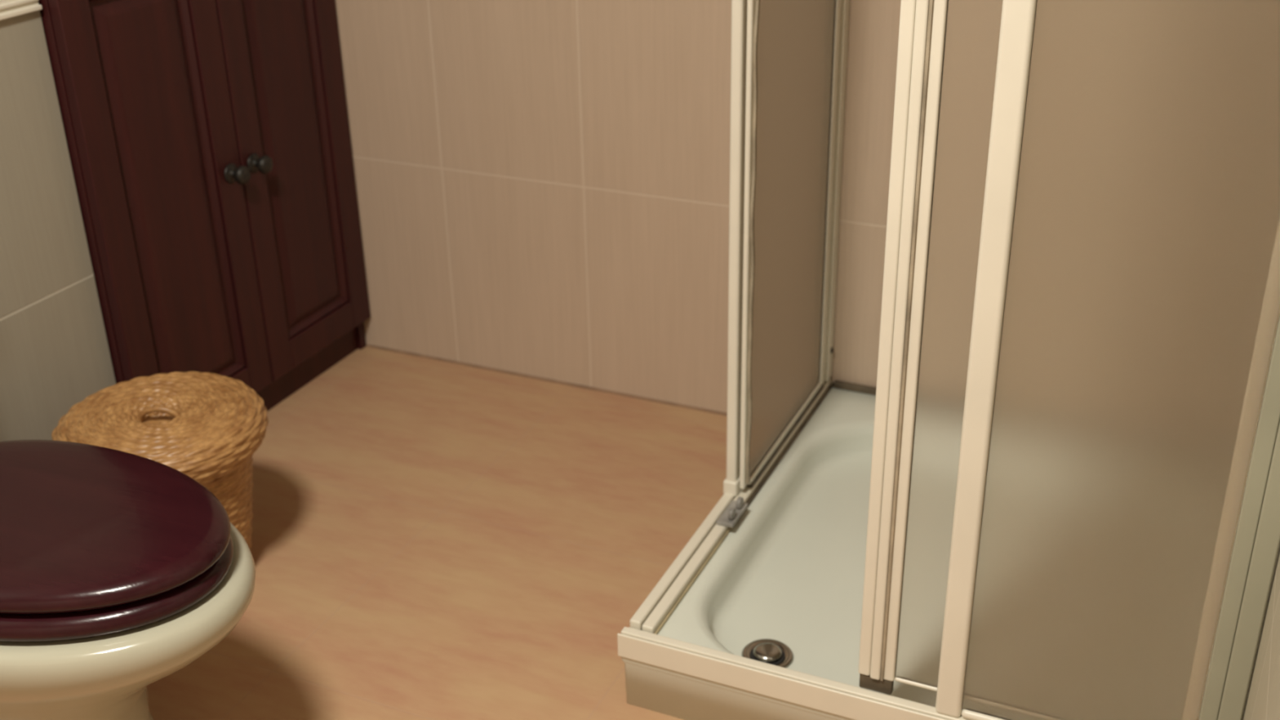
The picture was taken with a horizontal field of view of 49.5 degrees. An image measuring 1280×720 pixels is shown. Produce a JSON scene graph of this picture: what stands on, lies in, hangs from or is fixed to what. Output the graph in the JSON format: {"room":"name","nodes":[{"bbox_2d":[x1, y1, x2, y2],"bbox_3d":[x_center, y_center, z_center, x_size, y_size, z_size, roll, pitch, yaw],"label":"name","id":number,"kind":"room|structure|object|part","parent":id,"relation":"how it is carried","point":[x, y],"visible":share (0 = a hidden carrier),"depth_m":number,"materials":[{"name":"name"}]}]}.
{"room":"bathroom","nodes":[
{"label":"bathroom","id":0,"kind":"room"},
{"bbox_2d":[0,10,115,441],"bbox_3d":[-1.606,-0.525,1.300,0.506,2.565,3.483,10,28,22],"label":"wall","id":1,"kind":"structure","parent":0,"point":[55,354],"depth_m":2.28,"materials":[{"name":"beige tile"}]},
{"bbox_2d":[0,0,42,20],"bbox_3d":[-1.514,-0.023,1.057,0.010,0.058,2.754,10,28,22],"label":"trim","id":2,"kind":"structure","parent":1,"relation":"attached to","point":[8,8],"depth_m":2.15,"materials":[{"name":"beige metal"}]},
{"bbox_2d":[146,346,727,719],"bbox_3d":[-0.126,0.942,1.285,3.699,0.112,3.708,10,28,22],"label":"floor","id":3,"kind":"structure","parent":0,"point":[432,539],"depth_m":2.43,"materials":[{"name":"wood laminate"}]},
{"bbox_2d":[0,440,255,719],"bbox_3d":[-0.838,0.216,1.750,0.763,0.812,0.441,8,28,19],"label":"toilet","id":4,"kind":"object","parent":3,"relation":"on","point":[119,570],"visible":1,"depth_m":1.62,"materials":[{"name":"beige ceramic"}]},
{"bbox_3d":[-0.738,0.197,1.704,0.508,0.030,0.346,8,28,19],"label":"lid","id":5,"kind":"part","parent":4,"relation":"part of","materials":[{"name":"brown wood"}]},
{"bbox_3d":[-0.740,0.228,1.715,0.511,0.028,0.358,8,28,19],"label":"seat","id":6,"kind":"part","parent":4,"relation":"part of","materials":[{"name":"brown wood"}]},
{"bbox_2d":[51,371,268,551],"bbox_3d":[-0.772,0.219,2.297,0.335,0.322,0.335,-8,27,-15],"label":"wicker basket","id":7,"kind":"object","parent":3,"relation":"on","point":[207,427],"visible":0.59,"depth_m":2.21,"materials":[{"name":"brown wicker"}]},
{"bbox_3d":[-0.775,0.088,2.233,0.077,0.030,0.010,-1,26,0],"label":"handle","id":8,"kind":"part","parent":7,"relation":"part of","materials":[{"name":"wicker"}]},
{"bbox_3d":[-0.774,0.113,2.246,0.336,0.080,0.335,10,28,22],"label":"basket lid","id":9,"kind":"part","parent":7,"relation":"part of","materials":[{"name":"wicker"}]},
{"bbox_2d":[38,0,370,411],"bbox_3d":[-0.975,-1.056,2.408,0.514,2.531,0.719,10,28,22],"label":"tall cabinet","id":10,"kind":"object","parent":3,"relation":"on","point":[208,141],"visible":0.8,"depth_m":2.60,"materials":[{"name":"brown wood"}]},
{"bbox_3d":[-0.845,-0.286,2.508,0.021,0.900,0.363,10,28,22],"label":"door","id":11,"kind":"part","parent":10,"relation":"part of","materials":[{"name":"brown wood"}]},
{"bbox_3d":[-0.847,-0.286,2.509,0.017,0.778,0.242,10,28,22],"label":"panel","id":12,"kind":"part","parent":10,"relation":"part of","materials":[{"name":"brown wood"}]},
{"bbox_3d":[-0.756,-0.350,2.615,0.039,0.038,0.038,10,28,22],"label":"knob","id":13,"kind":"part","parent":10,"relation":"part of","materials":[{"name":"metal"}]},
{"bbox_3d":[-0.729,-0.377,2.670,0.039,0.038,0.038,10,28,22],"label":"knob","id":14,"kind":"part","parent":10,"relation":"part of","materials":[{"name":"metal"}]},
{"bbox_3d":[-0.698,-0.432,2.803,0.021,0.900,0.350,10,28,22],"label":"door","id":15,"kind":"part","parent":10,"relation":"part of","materials":[{"name":"brown wood"}]},
{"bbox_3d":[-0.700,-0.432,2.803,0.017,0.778,0.228,10,28,22],"label":"panel","id":16,"kind":"part","parent":10,"relation":"part of","materials":[{"name":"brown wood"}]},
{"bbox_2d":[621,386,937,719],"bbox_3d":[0.527,0.342,2.237,0.812,0.112,0.900,10,28,22],"label":"shower tray","id":17,"kind":"object","parent":3,"relation":"on","point":[784,588],"visible":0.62,"depth_m":2.19,"materials":[{"name":"white ceramic"}]},
{"bbox_2d":[617,0,1279,719],"bbox_3d":[0.508,-0.508,1.823,0.814,1.822,0.904,10,28,22],"label":"shower enclosure","id":18,"kind":"object","parent":17,"relation":"on","point":[1074,501],"visible":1,"depth_m":1.59,"materials":[{"name":"glass"}]},
{"bbox_3d":[0.180,0.212,2.366,0.038,0.018,0.870,10,28,22],"label":"rail","id":19,"kind":"part","parent":18,"relation":"part of","materials":[{"name":"white metal"}]},
{"bbox_3d":[0.144,-0.565,1.962,0.018,1.737,0.038,10,28,22],"label":"fixed frame","id":20,"kind":"part","parent":18,"relation":"part of","materials":[{"name":"beige metal"}]},
{"bbox_3d":[0.245,-0.641,2.117,0.016,1.717,0.428,10,28,22],"label":"sliding door","id":21,"kind":"part","parent":18,"relation":"part of","materials":[{"name":"glass"}]},
{"bbox_3d":[0.245,-0.631,2.122,0.004,1.672,0.392,10,28,22],"label":"pane","id":22,"kind":"part","parent":18,"relation":"part of","materials":[{"name":"glass"}]},
{"bbox_3d":[0.345,0.470,1.856,0.814,0.042,0.032,10,28,22],"label":"rail","id":23,"kind":"part","parent":18,"relation":"part of","materials":[{"name":"white metal"}]},
{"bbox_3d":[0.489,-0.299,1.425,0.356,1.670,0.004,10,28,22],"label":"pane","id":24,"kind":"part","parent":18,"relation":"part of","materials":[{"name":"glass"}]},
{"bbox_3d":[0.516,-0.295,1.390,0.310,1.737,0.018,10,28,22],"label":"fixed frame","id":25,"kind":"part","parent":18,"relation":"part of","materials":[{"name":"beige metal"}]},
{"bbox_3d":[0.478,-0.314,1.425,0.430,1.710,0.025,10,28,22],"label":"sliding door","id":26,"kind":"part","parent":18,"relation":"part of","materials":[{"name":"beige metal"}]},
{"bbox_3d":[0.531,-0.299,1.381,0.277,1.722,0.004,10,28,22],"label":"pane","id":27,"kind":"part","parent":18,"relation":"part of","materials":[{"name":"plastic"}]},
{"bbox_2d":[334,0,901,413],"bbox_3d":[0.587,-0.990,2.169,3.699,2.565,0.112,10,28,22],"label":"wall","id":28,"kind":"structure","parent":0,"point":[543,186],"depth_m":2.79,"materials":[{"name":"beige tile"}]},
{"bbox_2d":[366,343,727,415],"bbox_3d":[-0.152,0.052,2.985,1.066,0.004,0.004,10,28,22],"label":"baseboard","id":29,"kind":"structure","parent":28,"relation":"attached to","point":[367,344],"depth_m":3.00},
{"bbox_2d":[1240,543,1279,719],"bbox_3d":[0.824,-0.582,1.319,0.112,2.565,1.413,10,28,22],"label":"wall partition","id":30,"kind":"structure","parent":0,"point":[1262,702],"depth_m":1.46,"materials":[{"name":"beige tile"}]}
]}

